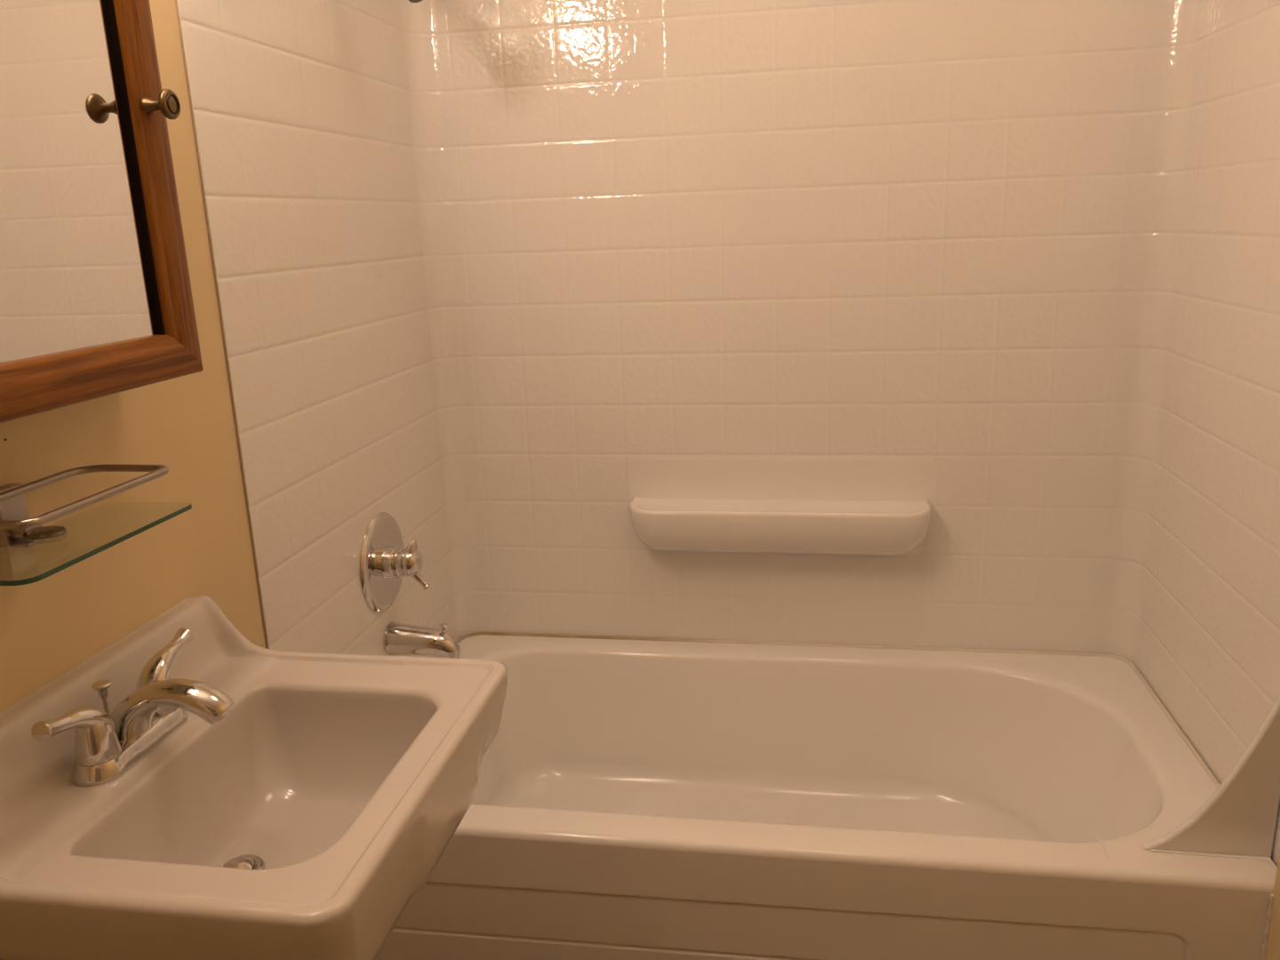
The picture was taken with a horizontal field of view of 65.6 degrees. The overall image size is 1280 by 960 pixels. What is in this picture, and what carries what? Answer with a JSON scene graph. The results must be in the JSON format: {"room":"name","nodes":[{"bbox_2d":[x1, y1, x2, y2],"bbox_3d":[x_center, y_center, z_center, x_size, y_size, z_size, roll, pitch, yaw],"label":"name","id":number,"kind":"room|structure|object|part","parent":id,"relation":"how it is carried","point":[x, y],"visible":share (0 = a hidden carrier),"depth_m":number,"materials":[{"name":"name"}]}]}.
{"room":"bathroom","nodes":[
{"label":"bathroom","id":0,"kind":"room"},
{"bbox_2d":[0,0,266,712],"bbox_3d":[-0.728,-0.078,0.898,0.096,2.440,2.770,0,15,10],"label":"wall","id":1,"kind":"structure","parent":0,"point":[50,626],"depth_m":1.24,"materials":[{"name":"beige paint"}]},
{"bbox_2d":[0,464,191,585],"bbox_3d":[-0.592,0.038,1.011,0.135,0.061,0.254,0,15,10],"label":"glass shelf","id":2,"kind":"object","parent":1,"relation":"attached to","point":[17,530],"visible":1,"depth_m":1.02,"materials":[{"name":"clear glass"},{"name":"chrome"}]},
{"bbox_3d":[-0.635,0.057,1.028,0.022,0.020,0.024,0,15,10],"label":"clamp arm","id":3,"kind":"part","parent":2,"relation":"part of","materials":[{"name":"silver metal"}]},
{"bbox_3d":[-0.586,0.013,1.001,0.115,0.008,0.217,0,15,10],"label":"guard rail","id":4,"kind":"part","parent":2,"relation":"part of","materials":[{"name":"silver metal"}]},
{"bbox_3d":[-0.579,0.060,1.015,0.109,0.005,0.254,0,15,10],"label":"glass pane","id":5,"kind":"part","parent":2,"relation":"part of","materials":[{"name":"green"}]},
{"bbox_2d":[0,0,202,423],"bbox_3d":[-0.601,-0.395,0.916,0.142,0.654,0.406,0,15,10],"label":"medicine cabinet","id":6,"kind":"object","parent":1,"relation":"attached to","point":[96,299],"visible":1,"depth_m":1.01,"materials":[{"name":"brown wood"}]},
{"bbox_2d":[0,0,159,363],"bbox_3d":[-0.581,-0.395,0.912,0.003,0.558,0.310,0,15,10],"label":"mirror","id":7,"kind":"object","parent":6,"relation":"on","point":[79,238],"depth_m":0.99,"materials":[{"name":"silver metal"}]},
{"bbox_3d":[-0.561,-0.102,0.987,0.022,0.050,0.406,0,15,10],"label":"frame rail","id":8,"kind":"part","parent":6,"relation":"part of","materials":[{"name":"brown wood"}]},
{"bbox_3d":[-0.519,-0.406,1.074,0.031,0.031,0.031,0,15,10],"label":"knob","id":9,"kind":"part","parent":6,"relation":"part of","materials":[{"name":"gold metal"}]},
{"bbox_2d":[0,595,507,959],"bbox_3d":[-0.422,0.354,1.097,0.446,0.283,0.502,0,15,10],"label":"sink","id":10,"kind":"object","parent":1,"relation":"attached to","point":[303,822],"visible":0.94,"depth_m":1.05,"materials":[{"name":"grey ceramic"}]},
{"bbox_2d":[31,627,233,786],"bbox_3d":[-0.559,0.251,1.083,0.186,0.093,0.186,-13,18,-35],"label":"sink faucet","id":11,"kind":"object","parent":10,"relation":"on","point":[107,746],"visible":1,"depth_m":1.06,"materials":[{"name":"silver metal"}]},
{"bbox_3d":[-0.574,0.253,1.011,0.032,0.059,0.091,0,15,10],"label":"lever","id":12,"kind":"part","parent":11,"relation":"part of","materials":[{"name":"silver metal"}]},
{"bbox_3d":[-0.570,0.265,1.038,0.044,0.048,0.044,0,15,10],"label":"handle","id":13,"kind":"part","parent":11,"relation":"part of","materials":[{"name":"silver metal"}]},
{"bbox_3d":[-0.587,0.229,1.085,0.020,0.017,0.020,0,15,10],"label":"knob","id":14,"kind":"part","parent":11,"relation":"part of","materials":[{"name":"silver metal"}]},
{"bbox_3d":[-0.586,0.262,1.093,0.005,0.060,0.005,11,20,42],"label":"lift rod","id":15,"kind":"part","parent":11,"relation":"part of","materials":[{"name":"silver metal"}]},
{"bbox_3d":[-0.560,0.285,1.095,0.055,0.020,0.161,0,15,10],"label":"plate","id":16,"kind":"part","parent":11,"relation":"part of","materials":[{"name":"silver metal"}]},
{"bbox_3d":[-0.550,0.215,1.153,0.032,0.059,0.091,0,15,10],"label":"lever","id":17,"kind":"part","parent":11,"relation":"part of","materials":[{"name":"silver metal"}]},
{"bbox_3d":[-0.553,0.239,1.135,0.044,0.048,0.044,0,15,10],"label":"handle","id":18,"kind":"part","parent":11,"relation":"part of","materials":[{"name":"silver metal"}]},
{"bbox_3d":[-0.514,0.254,1.079,0.154,0.081,0.045,0,15,10],"label":"spout","id":19,"kind":"part","parent":11,"relation":"part of","materials":[{"name":"silver metal"}]},
{"bbox_2d":[1264,849,1279,959],"bbox_3d":[0.839,-0.066,0.633,0.126,2.440,2.770,0,15,10],"label":"wall","id":20,"kind":"structure","parent":0,"point":[1273,947],"depth_m":1.41,"materials":[{"name":"beige"}]},
{"bbox_3d":[0.106,1.149,1.073,1.700,0.080,2.950,0,15,10],"label":"floor","id":21,"kind":"structure","parent":0,"visible":0},
{"bbox_2d":[375,632,1277,959],"bbox_3d":[0.258,0.662,1.951,1.499,0.401,0.783,0,15,10],"label":"bathtub","id":22,"kind":"object","parent":21,"relation":"on","point":[636,798],"visible":0.87,"depth_m":1.83,"materials":[{"name":"white ceramic"}]},
{"bbox_2d":[175,0,1279,865],"bbox_3d":[0.218,-0.303,1.680,1.511,1.624,0.835,0,15,10],"label":"tub surround","id":23,"kind":"object","parent":22,"relation":"on","point":[934,324],"visible":0.98,"depth_m":2.02,"materials":[{"name":"white"}]},
{"bbox_3d":[-0.518,-0.309,1.804,0.052,1.624,0.830,1,15,13],"label":"panel","id":24,"kind":"part","parent":23,"relation":"part of","materials":[{"name":"white"}]},
{"bbox_2d":[360,512,430,612],"bbox_3d":[-0.456,0.160,1.923,0.095,0.194,0.194,0,15,10],"label":"shower valve","id":25,"kind":"object","parent":23,"relation":"attached to","point":[384,559],"visible":1,"depth_m":1.90,"materials":[{"name":"silver metal"}]},
{"bbox_3d":[-0.438,0.158,1.919,0.032,0.057,0.057,0,15,10],"label":"handle","id":26,"kind":"part","parent":25,"relation":"part of","materials":[{"name":"silver metal"}]},
{"bbox_3d":[-0.428,0.190,1.926,0.042,0.046,0.032,0,15,10],"label":"lever","id":27,"kind":"part","parent":25,"relation":"part of","materials":[{"name":"silver metal"}]},
{"bbox_2d":[408,0,422,2],"bbox_3d":[-0.439,-0.891,1.644,0.209,0.193,0.068,0,15,10],"label":"shower","id":28,"kind":"object","parent":23,"relation":"attached to","point":[411,1],"visible":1,"depth_m":1.66,"materials":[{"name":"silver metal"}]},
{"bbox_2d":[383,622,460,658],"bbox_3d":[-0.426,0.318,1.960,0.144,0.077,0.065,0,15,10],"label":"tub spout","id":29,"kind":"object","parent":23,"relation":"attached to","point":[398,638],"visible":0.9,"depth_m":1.94,"materials":[{"name":"silver metal"}]},
{"bbox_3d":[-0.383,0.293,1.946,0.017,0.024,0.017,0,15,10],"label":"diverter knob","id":30,"kind":"part","parent":29,"relation":"part of","materials":[{"name":"silver metal"}]},
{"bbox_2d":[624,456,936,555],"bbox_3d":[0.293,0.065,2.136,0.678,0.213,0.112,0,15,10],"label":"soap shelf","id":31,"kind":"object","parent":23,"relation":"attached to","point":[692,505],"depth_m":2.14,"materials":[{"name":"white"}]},
{"bbox_3d":[0.287,-0.408,2.071,1.390,1.624,0.004,0,15,10],"label":"panel","id":32,"kind":"part","parent":23,"relation":"part of","materials":[{"name":"white"}]},
{"bbox_3d":[0.965,-0.310,1.599,0.052,1.624,0.736,-1,15,5],"label":"panel","id":33,"kind":"part","parent":23,"relation":"part of","materials":[{"name":"white"}]},
{"bbox_2d":[1143,692,1279,860],"bbox_3d":[0.843,0.366,1.440,0.174,0.402,0.022,0,15,10],"label":"guard","id":34,"kind":"object","parent":22,"relation":"on","point":[1238,820],"visible":1,"depth_m":1.46,"materials":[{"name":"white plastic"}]}
]}

